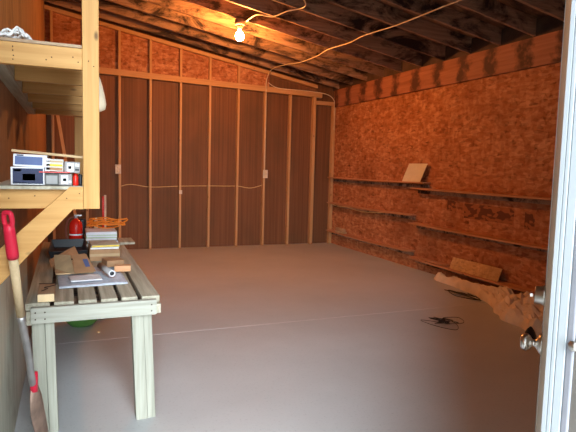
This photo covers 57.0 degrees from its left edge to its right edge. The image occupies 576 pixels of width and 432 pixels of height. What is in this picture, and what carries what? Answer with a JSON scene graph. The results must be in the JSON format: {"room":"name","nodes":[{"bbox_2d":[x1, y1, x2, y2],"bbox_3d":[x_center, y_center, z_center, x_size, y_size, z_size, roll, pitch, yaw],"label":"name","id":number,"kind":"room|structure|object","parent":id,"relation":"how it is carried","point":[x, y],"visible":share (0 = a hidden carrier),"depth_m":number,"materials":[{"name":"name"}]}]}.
{"room":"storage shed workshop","nodes":[
{"label":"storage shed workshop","id":0,"kind":"room"},
{"bbox_2d":[0,0,47,338],"bbox_3d":[-2.162,-0.967,4.381,0.030,4.165,8.770,-1,6,-23],"label":"wall","id":1,"kind":"structure","parent":0,"point":[19,130],"depth_m":3.69,"materials":[{"name":"brown wood"}]},
{"bbox_2d":[0,258,28,431],"bbox_3d":[-1.339,0.728,2.508,0.012,0.930,3.100,-1,6,-23],"label":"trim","id":2,"kind":"structure","parent":1,"relation":"attached to","point":[12,358],"depth_m":2.71,"materials":[{"name":"grey wood"}]},
{"bbox_2d":[0,0,99,284],"bbox_3d":[-1.439,-1.272,3.219,0.414,2.894,2.464,-1,6,-23],"label":"shelf rack","id":3,"kind":"object","parent":1,"relation":"attached to","point":[47,78],"visible":0.91,"depth_m":2.21,"materials":[{"name":"brown wood"}]},
{"bbox_2d":[0,26,32,39],"bbox_3d":[-1.096,-0.736,2.130,0.129,0.053,0.078,-1,6,-23],"label":"rope","id":4,"kind":"object","parent":3,"relation":"on","point":[21,33],"visible":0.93,"depth_m":2.12,"materials":[{"name":"fabric"}]},
{"bbox_2d":[10,166,44,184],"bbox_3d":[-1.121,-0.176,2.300,0.127,0.074,0.201,-1,6,-23],"label":"box","id":5,"kind":"object","parent":3,"relation":"on","point":[20,175],"visible":0.83,"depth_m":2.21,"materials":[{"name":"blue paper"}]},
{"bbox_2d":[13,154,48,166],"bbox_3d":[-1.112,-0.240,2.302,0.128,0.051,0.191,1,5,-23],"label":"box","id":6,"kind":"object","parent":5,"relation":"on","point":[27,160],"visible":0.89,"depth_m":2.21,"materials":[{"name":"blue cardboard"}]},
{"bbox_2d":[12,149,82,158],"bbox_3d":[-1.027,-0.267,2.287,0.285,0.031,0.100,-1,6,-23],"label":"flat slat","id":7,"kind":"object","parent":6,"relation":"on","point":[13,150],"visible":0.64,"depth_m":2.24,"materials":[{"name":"beige wood"}]},
{"bbox_2d":[39,171,69,184],"bbox_3d":[-1.015,-0.166,2.313,0.120,0.057,0.160,-1,6,-23],"label":"box","id":8,"kind":"object","parent":3,"relation":"on","point":[50,178],"depth_m":2.25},
{"bbox_2d":[45,159,63,171],"bbox_3d":[-1.022,-0.223,2.325,0.070,0.052,0.181,1,5,-23],"label":"box","id":9,"kind":"object","parent":8,"relation":"on","point":[57,165],"visible":0.97,"depth_m":2.24,"materials":[{"name":"white cardboard"}]},
{"bbox_2d":[64,162,79,172],"bbox_3d":[-0.958,-0.216,2.353,0.062,0.047,0.181,1,5,-23],"label":"box","id":10,"kind":"object","parent":8,"relation":"on","point":[72,167],"visible":0.99,"depth_m":2.27,"materials":[{"name":"white cardboard"}]},
{"bbox_2d":[59,173,71,184],"bbox_3d":[-0.984,-0.164,2.347,0.051,0.048,0.181,-1,6,-23],"label":"box","id":11,"kind":"object","parent":3,"relation":"on","point":[64,178],"visible":1,"depth_m":2.27,"materials":[{"name":"white paper"}]},
{"bbox_2d":[73,173,78,185],"bbox_3d":[-0.924,-0.159,2.308,0.024,0.052,0.024,-1,6,-23],"label":"jar","id":12,"kind":"object","parent":3,"relation":"on","point":[75,175],"visible":1,"depth_m":2.30,"materials":[{"name":"red plastic"}]},
{"bbox_2d":[78,174,81,185],"bbox_3d":[-0.902,-0.157,2.307,0.015,0.050,0.015,-1,6,-23],"label":"jar","id":13,"kind":"object","parent":3,"relation":"on","point":[79,175],"visible":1,"depth_m":2.30,"materials":[{"name":"black plastic"}]},
{"bbox_2d":[99,78,105,111],"bbox_3d":[-0.973,-0.645,2.707,0.087,0.226,0.051,-1,6,-23],"label":"hanging bag","id":14,"kind":"object","parent":3,"relation":"hanging from","point":[102,101],"visible":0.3,"depth_m":2.70,"materials":[{"name":"beige plastic"}]},
{"bbox_2d":[44,2,333,248],"bbox_3d":[-1.478,-1.460,9.374,5.085,4.045,0.030,-1,6,-23],"label":"wall","id":15,"kind":"structure","parent":0,"point":[134,91],"depth_m":9.42,"materials":[{"name":"brown wood"}]},
{"bbox_2d":[44,9,269,86],"bbox_3d":[-2.058,-2.782,8.975,3.735,0.932,0.011,-1,6,-23],"label":"wall panel","id":16,"kind":"object","parent":15,"relation":"attached to","point":[67,30],"depth_m":8.85,"materials":[{"name":"brown wood"}]},
{"bbox_2d":[44,5,317,88],"bbox_3d":[-1.603,-2.829,9.118,4.683,0.889,0.089,-1,6,-23],"label":"plate","id":17,"kind":"object","parent":15,"relation":"attached to","point":[46,7],"visible":1,"depth_m":9.01,"materials":[{"name":"brown wood"}]},
{"bbox_2d":[316,101,333,105],"bbox_3d":[0.712,-2.150,10.157,0.415,0.070,0.084,-1,6,-23],"label":"header","id":18,"kind":"object","parent":15,"relation":"attached to","point":[322,103],"visible":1,"depth_m":10.11,"materials":[{"name":"brown wood"}]},
{"bbox_2d":[14,243,539,431],"bbox_3d":[0.152,1.021,5.533,5.085,0.120,8.740,-1,6,-23],"label":"floor","id":19,"kind":"structure","parent":0,"point":[393,371],"depth_m":4.17,"materials":[{"name":"concrete"}]},
{"bbox_2d":[1,210,47,431],"bbox_3d":[-1.130,0.579,2.306,0.062,1.265,0.627,0,5,-14],"label":"shovel","id":20,"kind":"object","parent":19,"relation":"on","point":[37,411],"visible":1,"depth_m":2.23,"materials":[{"name":"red wood"}]},
{"bbox_2d":[16,316,35,386],"bbox_3d":[-1.146,0.596,2.329,0.037,0.386,0.200,0,5,-12],"label":"socket","id":21,"kind":"object","parent":20,"relation":"attached to","point":[31,374],"depth_m":2.32,"materials":[{"name":"metal"}]},
{"bbox_2d":[51,115,55,238],"bbox_3d":[-3.729,-0.862,8.431,0.038,2.907,0.084,-1,6,-23],"label":"stud","id":22,"kind":"object","parent":19,"relation":"on","point":[52,116],"visible":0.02,"depth_m":8.36,"materials":[{"name":"brown wood"}]},
{"bbox_2d":[56,115,76,214],"bbox_3d":[-3.415,-0.633,8.248,0.652,2.500,0.058,4,6,27],"label":"stick","id":23,"kind":"object","parent":19,"relation":"on","point":[57,116],"visible":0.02,"depth_m":8.24,"materials":[{"name":"brown wood"}]},
{"bbox_2d":[66,319,97,326],"bbox_3d":[-1.842,0.905,4.743,0.304,0.150,0.304,-1,6,-23],"label":"bowl","id":24,"kind":"object","parent":19,"relation":"on","point":[81,323],"visible":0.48,"depth_m":4.63,"materials":[{"name":"plastic"}]},
{"bbox_2d":[86,209,88,227],"bbox_3d":[-3.268,-0.861,8.623,0.038,2.895,0.084,-1,6,-23],"label":"stud","id":25,"kind":"object","parent":19,"relation":"on","point":[87,210],"visible":0.02,"depth_m":8.67,"materials":[{"name":"brown wood"}]},
{"bbox_2d":[99,70,321,97],"bbox_3d":[-1.570,-2.301,9.185,4.783,0.164,0.089,-1,6,-23],"label":"plate","id":26,"kind":"object","parent":25,"relation":"on","point":[100,71],"visible":0.64,"depth_m":9.20,"materials":[{"name":"brown wood"}]},
{"bbox_2d":[99,67,321,94],"bbox_3d":[-1.569,-2.349,9.180,4.783,0.164,0.089,-1,6,-23],"label":"plate","id":27,"kind":"object","parent":26,"relation":"on","point":[100,68],"visible":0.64,"depth_m":9.16,"materials":[{"name":"brown wood"}]},
{"bbox_2d":[50,10,52,41],"bbox_3d":[-3.677,-2.789,8.251,0.038,0.773,0.072,-1,6,-23],"label":"stud","id":28,"kind":"object","parent":27,"relation":"on","point":[51,12],"visible":0.64,"depth_m":8.21,"materials":[{"name":"brown wood"}]},
{"bbox_2d":[118,30,120,69],"bbox_3d":[-2.748,-2.698,8.649,0.038,0.619,0.072,-1,6,-23],"label":"stud","id":29,"kind":"object","parent":27,"relation":"on","point":[119,32],"visible":1,"depth_m":8.62,"materials":[{"name":"brown wood"}]},
{"bbox_2d":[149,40,151,72],"bbox_3d":[-2.292,-2.654,8.844,0.038,0.543,0.072,-1,6,-23],"label":"stud","id":30,"kind":"object","parent":27,"relation":"on","point":[150,41],"visible":1,"depth_m":8.81,"materials":[{"name":"brown wood"}]},
{"bbox_2d":[179,48,181,76],"bbox_3d":[-1.827,-2.609,9.042,0.038,0.466,0.072,-1,6,-23],"label":"stud","id":31,"kind":"object","parent":27,"relation":"on","point":[180,49],"visible":1,"depth_m":9.02,"materials":[{"name":"brown wood"}]},
{"bbox_2d":[208,57,211,79],"bbox_3d":[-1.358,-2.563,9.243,0.038,0.388,0.072,-1,6,-23],"label":"stud","id":32,"kind":"object","parent":27,"relation":"on","point":[210,58],"visible":1,"depth_m":9.21,"materials":[{"name":"brown wood"}]},
{"bbox_2d":[237,65,239,82],"bbox_3d":[-0.879,-2.517,9.448,0.038,0.309,0.072,-1,6,-23],"label":"stud","id":33,"kind":"object","parent":27,"relation":"on","point":[238,66],"visible":1,"depth_m":9.42,"materials":[{"name":"brown wood"}]},
{"bbox_2d":[269,83,334,123],"bbox_3d":[0.267,-2.037,9.923,1.377,0.786,0.019,-1,6,-23],"label":"cable","id":34,"kind":"object","parent":27,"relation":"attached to","point":[269,83],"visible":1,"depth_m":10.00,"materials":[{"name":"beige plastic"}]},
{"bbox_2d":[25,242,160,431],"bbox_3d":[-1.494,0.703,3.966,0.688,0.710,2.396,-1,6,-23],"label":"workbench","id":35,"kind":"object","parent":19,"relation":"on","point":[138,299],"visible":0.68,"depth_m":2.96,"materials":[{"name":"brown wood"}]},
{"bbox_2d":[37,283,56,301],"bbox_3d":[-1.329,0.415,2.934,0.096,0.057,0.266,-1,6,-23],"label":"wood block","id":36,"kind":"object","parent":35,"relation":"on","point":[46,291],"visible":1,"depth_m":2.85,"materials":[{"name":"wood"}]},
{"bbox_2d":[48,239,87,259],"bbox_3d":[-1.787,0.269,4.315,0.274,0.075,0.689,-1,6,-23],"label":"paint tray","id":37,"kind":"object","parent":35,"relation":"on","point":[57,246],"visible":0.7,"depth_m":4.58,"materials":[{"name":"black plastic"}]},
{"bbox_2d":[65,215,82,238],"bbox_3d":[-1.916,0.126,4.773,0.113,0.272,0.141,3,5,16],"label":"fire extinguisher","id":38,"kind":"object","parent":35,"relation":"on","point":[75,227],"visible":0.84,"depth_m":4.74,"materials":[{"name":"red metal"}]},
{"bbox_2d":[79,219,85,240],"bbox_3d":[-1.933,0.135,4.980,0.076,0.215,0.076,-1,6,-23],"label":"paint can","id":39,"kind":"object","parent":35,"relation":"on","point":[83,221],"visible":0.44,"depth_m":4.96,"materials":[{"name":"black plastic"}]},
{"bbox_2d":[57,267,127,288],"bbox_3d":[-1.290,0.390,3.463,0.415,0.012,0.620,-1,6,-23],"label":"newspaper","id":40,"kind":"object","parent":35,"relation":"on","point":[63,280],"visible":0.47,"depth_m":3.29,"materials":[{"name":"white paper"}]},
{"bbox_2d":[49,246,95,274],"bbox_3d":[-1.492,0.302,3.666,0.290,0.105,0.585,-1,6,-23],"label":"carton","id":41,"kind":"object","parent":40,"relation":"on","point":[62,263],"visible":1,"depth_m":3.54,"materials":[{"name":"brown cardboard"}]},
{"bbox_2d":[83,259,89,266],"bbox_3d":[-1.349,0.312,3.551,0.032,0.037,0.098,-2,6,-33],"label":"print","id":42,"kind":"object","parent":41,"relation":"on","point":[86,262],"depth_m":3.55},
{"bbox_2d":[68,274,101,281],"bbox_3d":[-1.274,0.387,3.339,0.190,0.010,0.181,-1,6,-29],"label":"newspaper","id":43,"kind":"object","parent":40,"relation":"on","point":[87,277],"visible":1,"depth_m":3.31,"materials":[{"name":"white paper"}]},
{"bbox_2d":[97,263,115,276],"bbox_3d":[-1.198,0.353,3.493,0.043,0.045,0.294,-2,6,-34],"label":"tube","id":44,"kind":"object","parent":40,"relation":"on","point":[104,268],"visible":1,"depth_m":3.43,"materials":[{"name":"white plastic"}]},
{"bbox_2d":[102,257,123,266],"bbox_3d":[-1.250,0.328,3.789,0.120,0.045,0.140,-2,6,-34],"label":"wood block","id":45,"kind":"object","parent":40,"relation":"on","point":[111,261],"visible":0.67,"depth_m":3.75,"materials":[{"name":"brown wood"}]},
{"bbox_2d":[88,244,119,260],"bbox_3d":[-1.459,0.283,4.197,0.220,0.085,0.342,-1,6,-23],"label":"cardboard box","id":46,"kind":"object","parent":35,"relation":"on","point":[94,255],"visible":0.7,"depth_m":4.04,"materials":[{"name":"beige cardboard"}]},
{"bbox_2d":[89,244,118,249],"bbox_3d":[-1.454,0.234,4.184,0.210,0.016,0.280,-1,6,-23],"label":"magazine","id":47,"kind":"object","parent":46,"relation":"on","point":[90,247],"visible":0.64,"depth_m":4.05,"materials":[{"name":"white paper"}]},
{"bbox_2d":[88,240,119,246],"bbox_3d":[-1.457,0.217,4.197,0.205,0.014,0.290,-1,6,-25],"label":"magazine","id":48,"kind":"object","parent":47,"relation":"on","point":[93,243],"visible":1,"depth_m":4.15,"materials":[{"name":"beige paper"}]},
{"bbox_2d":[114,264,130,271],"bbox_3d":[-1.120,0.351,3.595,0.105,0.040,0.060,0,5,-16],"label":"wood block","id":49,"kind":"object","parent":35,"relation":"on","point":[117,267],"visible":0.91,"depth_m":3.57,"materials":[{"name":"beige wood"}]},
{"bbox_2d":[118,238,134,244],"bbox_3d":[-1.547,0.237,5.032,0.150,0.020,0.330,-1,6,-23],"label":"board","id":50,"kind":"object","parent":35,"relation":"on","point":[122,241],"visible":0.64,"depth_m":4.94,"materials":[{"name":"brown wood"}]},
{"bbox_3d":[-1.709,0.245,4.862,0.260,0.029,0.300,0,6,-21],"label":"magazine","id":51,"kind":"object","parent":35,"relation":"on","visible":0},
{"bbox_3d":[-1.697,0.216,4.864,0.260,0.025,0.300,0,5,-19],"label":"magazine","id":52,"kind":"object","parent":51,"relation":"on","visible":0},
{"bbox_2d":[84,234,116,240],"bbox_3d":[-1.717,0.192,4.853,0.260,0.023,0.300,-1,6,-24],"label":"magazine","id":53,"kind":"object","parent":52,"relation":"on","point":[86,239],"visible":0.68,"depth_m":4.72,"materials":[{"name":"white paper"}]},
{"bbox_2d":[86,235,116,237],"bbox_3d":[-1.702,0.168,4.857,0.260,0.023,0.300,0,5,-19],"label":"magazine","id":54,"kind":"object","parent":53,"relation":"on","point":[87,236],"visible":0.48,"depth_m":4.72,"materials":[{"name":"white paper"}]},
{"bbox_2d":[85,228,116,234],"bbox_3d":[-1.712,0.142,4.850,0.260,0.027,0.300,-1,6,-23],"label":"magazine","id":55,"kind":"object","parent":54,"relation":"on","point":[89,231],"visible":0.98,"depth_m":4.76,"materials":[{"name":"white paper"}]},
{"bbox_2d":[86,217,127,227],"bbox_3d":[-1.682,0.057,4.940,0.376,0.092,0.279,-1,6,-23],"label":"extension cord","id":56,"kind":"object","parent":55,"relation":"on","point":[91,223],"visible":1,"depth_m":4.86,"materials":[{"name":"orange plastic"}]},
{"bbox_2d":[102,195,105,226],"bbox_3d":[-3.026,0.121,8.740,0.065,0.930,0.040,-1,6,-23],"label":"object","id":57,"kind":"object","parent":19,"relation":"on","point":[104,196],"visible":0.41,"depth_m":8.70,"materials":[{"name":"red plastic"}]},
{"bbox_2d":[118,75,120,237],"bbox_3d":[-2.798,-0.861,8.820,0.038,2.882,0.084,-1,6,-23],"label":"stud","id":58,"kind":"object","parent":19,"relation":"on","point":[119,76],"visible":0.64,"depth_m":8.77,"materials":[{"name":"brown wood"}]},
{"bbox_2d":[115,164,120,173],"bbox_3d":[-2.807,-0.775,8.767,0.090,0.150,0.020,-1,6,-23],"label":"outlet box","id":59,"kind":"object","parent":58,"relation":"attached to","point":[117,167],"visible":1,"depth_m":8.76,"materials":[{"name":"beige plastic"}]},
{"bbox_2d":[148,79,151,248],"bbox_3d":[-2.341,-0.860,9.011,0.038,2.870,0.084,-1,6,-23],"label":"stud","id":60,"kind":"object","parent":19,"relation":"on","point":[150,80],"visible":1,"depth_m":8.97,"materials":[{"name":"brown wood"}]},
{"bbox_2d":[178,82,181,247],"bbox_3d":[-1.875,-0.859,9.206,0.038,2.858,0.084,-1,6,-23],"label":"stud","id":61,"kind":"object","parent":19,"relation":"on","point":[180,83],"visible":1,"depth_m":9.17,"materials":[{"name":"brown wood"}]},
{"bbox_2d":[122,184,261,187],"bbox_3d":[-1.615,-0.530,9.293,2.504,0.074,0.014,-1,6,-23],"label":"cable","id":62,"kind":"object","parent":61,"relation":"attached to","point":[126,184],"visible":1,"depth_m":9.11,"materials":[{"name":"beige plastic"}]},
{"bbox_2d":[206,85,210,246],"bbox_3d":[-1.404,-0.858,9.403,0.038,2.845,0.084,-1,6,-23],"label":"stud","id":63,"kind":"object","parent":19,"relation":"on","point":[209,86],"visible":1,"depth_m":9.38,"materials":[{"name":"brown wood"}]},
{"bbox_2d":[234,89,239,245],"bbox_3d":[-0.925,-0.858,9.603,0.038,2.832,0.084,-1,6,-23],"label":"stud","id":64,"kind":"object","parent":19,"relation":"on","point":[238,90],"visible":1,"depth_m":9.57,"materials":[{"name":"brown wood"}]},
{"bbox_2d":[260,92,266,245],"bbox_3d":[-0.454,-0.857,9.800,0.038,2.820,0.084,-1,6,-23],"label":"stud","id":65,"kind":"object","parent":19,"relation":"on","point":[264,93],"visible":1,"depth_m":9.79,"materials":[{"name":"brown wood"}]},
{"bbox_2d":[263,170,267,177],"bbox_3d":[-0.417,-0.773,9.766,0.090,0.150,0.020,-1,6,-23],"label":"outlet box","id":66,"kind":"object","parent":65,"relation":"attached to","point":[265,172],"visible":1,"depth_m":9.76,"materials":[{"name":"beige plastic"}]},
{"bbox_2d":[58,303,483,343],"bbox_3d":[0.311,0.999,5.150,5.045,0.001,0.008,-1,6,-23],"label":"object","id":67,"kind":"structure","parent":19,"relation":"in","point":[481,303],"depth_m":4.92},
{"bbox_2d":[285,94,291,244],"bbox_3d":[0.007,-0.856,9.993,0.038,2.808,0.084,-1,6,-23],"label":"stud","id":68,"kind":"object","parent":19,"relation":"on","point":[290,95],"visible":1,"depth_m":9.97,"materials":[{"name":"brown wood"}]},
{"bbox_2d":[308,97,316,243],"bbox_3d":[0.459,-0.856,10.182,0.060,2.796,0.084,-1,6,-23],"label":"stud","id":69,"kind":"object","parent":19,"relation":"on","point":[313,108],"visible":1,"depth_m":10.16,"materials":[{"name":"brown wood"}]},
{"bbox_2d":[327,106,335,242],"bbox_3d":[0.843,-0.792,10.349,0.055,2.660,0.084,-1,6,-23],"label":"stud","id":70,"kind":"object","parent":19,"relation":"on","point":[332,130],"visible":1,"depth_m":10.32,"materials":[{"name":"brown wood"}]},
{"bbox_2d":[421,317,463,329],"bbox_3d":[1.486,1.013,5.020,0.377,0.054,0.397,1,5,-7],"label":"wire tangle","id":71,"kind":"object","parent":19,"relation":"on","point":[444,319],"visible":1,"depth_m":5.06,"materials":[{"name":"black metal"}]},
{"bbox_2d":[444,289,481,300],"bbox_3d":[2.059,0.922,6.237,0.158,0.048,0.597,-1,6,-23],"label":"wire tangle","id":72,"kind":"object","parent":19,"relation":"on","point":[460,293],"visible":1,"depth_m":6.19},
{"bbox_2d":[434,272,543,335],"bbox_3d":[2.250,0.864,5.752,0.827,0.258,2.880,-1,6,-23],"label":"kraft paper","id":73,"kind":"object","parent":19,"relation":"on","point":[520,310],"visible":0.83,"depth_m":5.44,"materials":[{"name":"brown paper"}]},
{"bbox_2d":[525,326,535,338],"bbox_3d":[2.153,1.034,4.716,0.099,0.101,0.100,4,6,22],"label":"bag","id":74,"kind":"object","parent":19,"relation":"on","point":[530,330],"visible":0.74,"depth_m":4.69,"materials":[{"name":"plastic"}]},
{"bbox_2d":[322,0,547,45],"bbox_3d":[0.241,-2.632,5.217,5.145,0.935,8.770,-1,6,-23],"label":"ceiling","id":75,"kind":"structure","parent":0,"point":[514,4],"depth_m":6.04,"materials":[{"name":"brown wood"}]},
{"bbox_2d":[44,0,339,88],"bbox_3d":[-1.355,-2.909,8.985,5.042,1.080,0.038,-1,6,-23],"label":"rafter","id":76,"kind":"object","parent":75,"relation":"attached to","point":[69,4],"visible":0.55,"depth_m":8.90,"materials":[{"name":"brown wood"}]},
{"bbox_2d":[264,0,461,169],"bbox_3d":[0.757,-1.504,7.358,0.128,1.811,5.222,-1,6,-26],"label":"cable","id":77,"kind":"object","parent":76,"relation":"attached to","point":[458,0],"visible":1,"depth_m":7.31,"materials":[{"name":"beige plastic"}]},
{"bbox_2d":[72,0,352,84],"bbox_3d":[-1.161,-2.862,8.521,5.042,1.080,0.038,-1,6,-23],"label":"rafter","id":78,"kind":"object","parent":75,"relation":"attached to","point":[105,5],"visible":0.67,"depth_m":8.52,"materials":[{"name":"brown wood"}]},
{"bbox_2d":[106,0,367,80],"bbox_3d":[-0.967,-2.815,8.057,5.042,1.080,0.038,-1,6,-23],"label":"rafter","id":79,"kind":"object","parent":75,"relation":"attached to","point":[139,5],"visible":0.67,"depth_m":8.11,"materials":[{"name":"brown wood"}]},
{"bbox_2d":[142,0,383,76],"bbox_3d":[-0.773,-2.768,7.593,5.042,1.080,0.038,-1,6,-23],"label":"rafter","id":80,"kind":"object","parent":75,"relation":"attached to","point":[180,6],"visible":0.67,"depth_m":7.80,"materials":[{"name":"brown wood"}]},
{"bbox_2d":[182,0,401,71],"bbox_3d":[-0.579,-2.721,7.130,5.042,1.080,0.038,-1,6,-23],"label":"rafter","id":81,"kind":"object","parent":75,"relation":"attached to","point":[224,7],"visible":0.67,"depth_m":7.43,"materials":[{"name":"brown wood"}]},
{"bbox_2d":[235,18,244,40],"bbox_3d":[-0.649,-2.496,7.129,0.129,0.287,0.129,1,5,0],"label":"bulb","id":82,"kind":"object","parent":81,"relation":"attached to","point":[239,22],"visible":1,"depth_m":7.09,"materials":[{"name":"white glass"}]},
{"bbox_2d":[236,24,242,29],"bbox_3d":[-0.648,-2.529,7.126,0.090,0.060,0.090,-1,6,-23],"label":"socket","id":83,"kind":"object","parent":82,"relation":"attached to","point":[239,26],"depth_m":7.10,"materials":[{"name":"white ceramic"}]},
{"bbox_2d":[225,0,422,66],"bbox_3d":[-0.386,-2.674,6.666,5.042,1.080,0.038,-1,6,-23],"label":"rafter","id":84,"kind":"object","parent":75,"relation":"attached to","point":[268,7],"visible":1,"depth_m":7.07,"materials":[{"name":"brown wood"}]},
{"bbox_2d":[272,0,445,60],"bbox_3d":[-0.192,-2.627,6.202,5.042,1.080,0.038,-1,6,-23],"label":"rafter","id":85,"kind":"object","parent":75,"relation":"attached to","point":[319,8],"visible":1,"depth_m":6.71,"materials":[{"name":"brown wood"}]},
{"bbox_2d":[246,0,305,21],"bbox_3d":[-0.002,-2.484,6.283,0.286,0.090,1.996,-1,6,-27],"label":"cable","id":86,"kind":"object","parent":85,"relation":"attached to","point":[304,0],"visible":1,"depth_m":6.56,"materials":[{"name":"white plastic"}]},
{"bbox_2d":[324,0,471,53],"bbox_3d":[0.002,-2.580,5.738,5.042,1.080,0.038,-1,6,-23],"label":"rafter","id":87,"kind":"object","parent":75,"relation":"attached to","point":[373,9],"visible":1,"depth_m":6.35,"materials":[{"name":"brown wood"}]},
{"bbox_2d":[381,0,501,45],"bbox_3d":[0.196,-2.533,5.274,5.042,1.080,0.038,-1,6,-23],"label":"rafter","id":88,"kind":"object","parent":75,"relation":"attached to","point":[447,16],"visible":1,"depth_m":5.98,"materials":[{"name":"brown wood"}]},
{"bbox_2d":[445,0,536,35],"bbox_3d":[0.390,-2.486,4.810,5.042,1.080,0.038,-1,6,-23],"label":"rafter","id":89,"kind":"object","parent":75,"relation":"attached to","point":[494,10],"visible":1,"depth_m":5.61,"materials":[{"name":"brown wood"}]},
{"bbox_2d":[516,0,564,21],"bbox_3d":[0.584,-2.439,4.346,5.042,1.080,0.038,-1,6,-23],"label":"rafter","id":90,"kind":"object","parent":75,"relation":"attached to","point":[554,8],"visible":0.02,"depth_m":5.20,"materials":[{"name":"brown wood"}]},
{"bbox_2d":[331,62,560,293],"bbox_3d":[2.547,-0.574,6.389,0.030,3.265,8.770,-1,6,-23],"label":"wall","id":91,"kind":"structure","parent":0,"point":[496,134],"depth_m":7.10,"materials":[{"name":"brown wood"}]},
{"bbox_2d":[326,229,414,255],"bbox_3d":[1.316,0.430,9.149,0.139,0.085,2.680,-1,6,-23],"label":"wall shelf","id":92,"kind":"object","parent":91,"relation":"attached to","point":[383,245],"visible":0.96,"depth_m":8.78,"materials":[{"name":"brown wood"}]},
{"bbox_3d":[0.987,0.300,9.935,0.103,0.030,0.305,-1,6,-23],"label":"scrap","id":93,"kind":"object","parent":92,"relation":"on","visible":0},
{"bbox_2d":[335,227,345,231],"bbox_3d":[0.986,0.253,9.963,0.058,0.063,0.301,-1,6,-23],"label":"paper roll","id":94,"kind":"object","parent":93,"relation":"on","point":[336,228],"visible":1,"depth_m":9.91,"materials":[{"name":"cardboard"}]},
{"bbox_2d":[327,202,415,219],"bbox_3d":[1.330,-0.107,9.101,0.139,0.085,2.680,-1,6,-23],"label":"wall shelf","id":95,"kind":"object","parent":91,"relation":"attached to","point":[389,213],"visible":0.98,"depth_m":8.68,"materials":[{"name":"brown wood"}]},
{"bbox_2d":[332,204,382,212],"bbox_3d":[1.166,-0.130,9.346,0.017,0.073,1.901,-1,6,-23],"label":"cable","id":96,"kind":"object","parent":95,"relation":"attached to","point":[332,204],"visible":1,"depth_m":9.15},
{"bbox_2d":[328,177,430,187],"bbox_3d":[1.400,-0.576,8.919,0.139,0.085,2.980,-1,6,-23],"label":"wall shelf","id":97,"kind":"object","parent":91,"relation":"attached to","point":[337,179],"visible":0.99,"depth_m":8.58,"materials":[{"name":"brown wood"}]},
{"bbox_2d":[402,164,426,181],"bbox_3d":[1.860,-0.638,7.810,0.036,0.268,0.560,-1,6,-23],"label":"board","id":98,"kind":"object","parent":97,"relation":"on","point":[414,172],"visible":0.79,"depth_m":7.80,"materials":[{"name":"beige wood"}]},
{"bbox_2d":[334,29,562,107],"bbox_3d":[2.486,-1.862,6.408,0.039,0.323,8.210,-1,6,-23],"label":"header beam","id":99,"kind":"structure","parent":91,"relation":"attached to","point":[546,49],"depth_m":6.85,"materials":[{"name":"brown wood"}]},
{"bbox_2d":[333,15,563,90],"bbox_3d":[2.541,-2.106,6.269,0.039,0.189,8.638,-1,6,-23],"label":"trim","id":100,"kind":"structure","parent":91,"relation":"attached to","point":[546,24],"depth_m":6.58,"materials":[{"name":"brown wood"}]},
{"bbox_2d":[447,200,455,210],"bbox_3d":[2.210,-0.138,7.169,0.002,0.140,0.180,-1,6,-23],"label":"print","id":101,"kind":"object","parent":91,"relation":"attached to","point":[451,205],"visible":1,"depth_m":7.17},
{"bbox_2d":[407,256,534,293],"bbox_3d":[2.578,0.823,6.114,0.154,0.085,3.900,-1,6,-23],"label":"wall shelf","id":102,"kind":"object","parent":91,"relation":"attached to","point":[511,286],"visible":0.59,"depth_m":6.63,"materials":[{"name":"brown wood"}]},
{"bbox_2d":[419,258,448,265],"bbox_3d":[2.037,0.641,7.426,0.070,0.020,0.550,-1,6,-25],"label":"scrap","id":103,"kind":"object","parent":102,"relation":"on","point":[423,259],"visible":1,"depth_m":7.39,"materials":[{"name":"brown wood"}]},
{"bbox_2d":[450,257,502,281],"bbox_3d":[2.345,0.663,6.675,0.069,0.150,0.860,-1,6,-23],"label":"board offcut","id":104,"kind":"object","parent":102,"relation":"on","point":[469,267],"visible":1,"depth_m":6.63,"materials":[{"name":"brown wood"}]},
{"bbox_2d":[408,222,547,252],"bbox_3d":[2.591,0.315,6.068,0.154,0.085,3.900,-1,6,-23],"label":"wall shelf","id":105,"kind":"object","parent":91,"relation":"attached to","point":[537,247],"visible":0.89,"depth_m":6.54,"materials":[{"name":"brown wood"}]},
{"bbox_2d":[410,187,550,204],"bbox_3d":[2.604,-0.198,6.021,0.154,0.085,3.900,-1,6,-23],"label":"wall shelf","id":106,"kind":"object","parent":91,"relation":"attached to","point":[504,197],"visible":0.9,"depth_m":6.45,"materials":[{"name":"brown wood"}]},
{"bbox_2d":[464,203,513,224],"bbox_3d":[2.466,-0.031,6.557,0.002,0.190,0.840,-1,6,-23],"label":"print","id":107,"kind":"object","parent":91,"relation":"attached to","point":[471,211],"visible":1,"depth_m":6.53},
{"bbox_2d":[524,212,534,229],"bbox_3d":[2.715,0.059,5.963,0.002,0.190,0.140,-1,6,-23],"label":"print","id":108,"kind":"object","parent":91,"relation":"attached to","point":[529,223],"visible":1,"depth_m":5.96},
{"bbox_3d":[1.863,-0.591,1.383,5.085,4.165,0.100,-1,6,-23],"label":"wall","id":109,"kind":"structure","parent":0,"visible":0},
{"bbox_2d":[520,0,575,431],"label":"door","id":110,"kind":"structure","parent":109,"relation":"attached to","point":[566,204],"depth_m":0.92,"materials":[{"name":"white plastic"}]},
{"bbox_2d":[560,229,575,431],"bbox_3d":[0.609,0.408,0.663,0.071,2.160,0.596,-1,6,-23],"label":"door","id":111,"kind":"structure","parent":109,"relation":"in","point":[568,417],"depth_m":0.91,"materials":[{"name":"white paint"}]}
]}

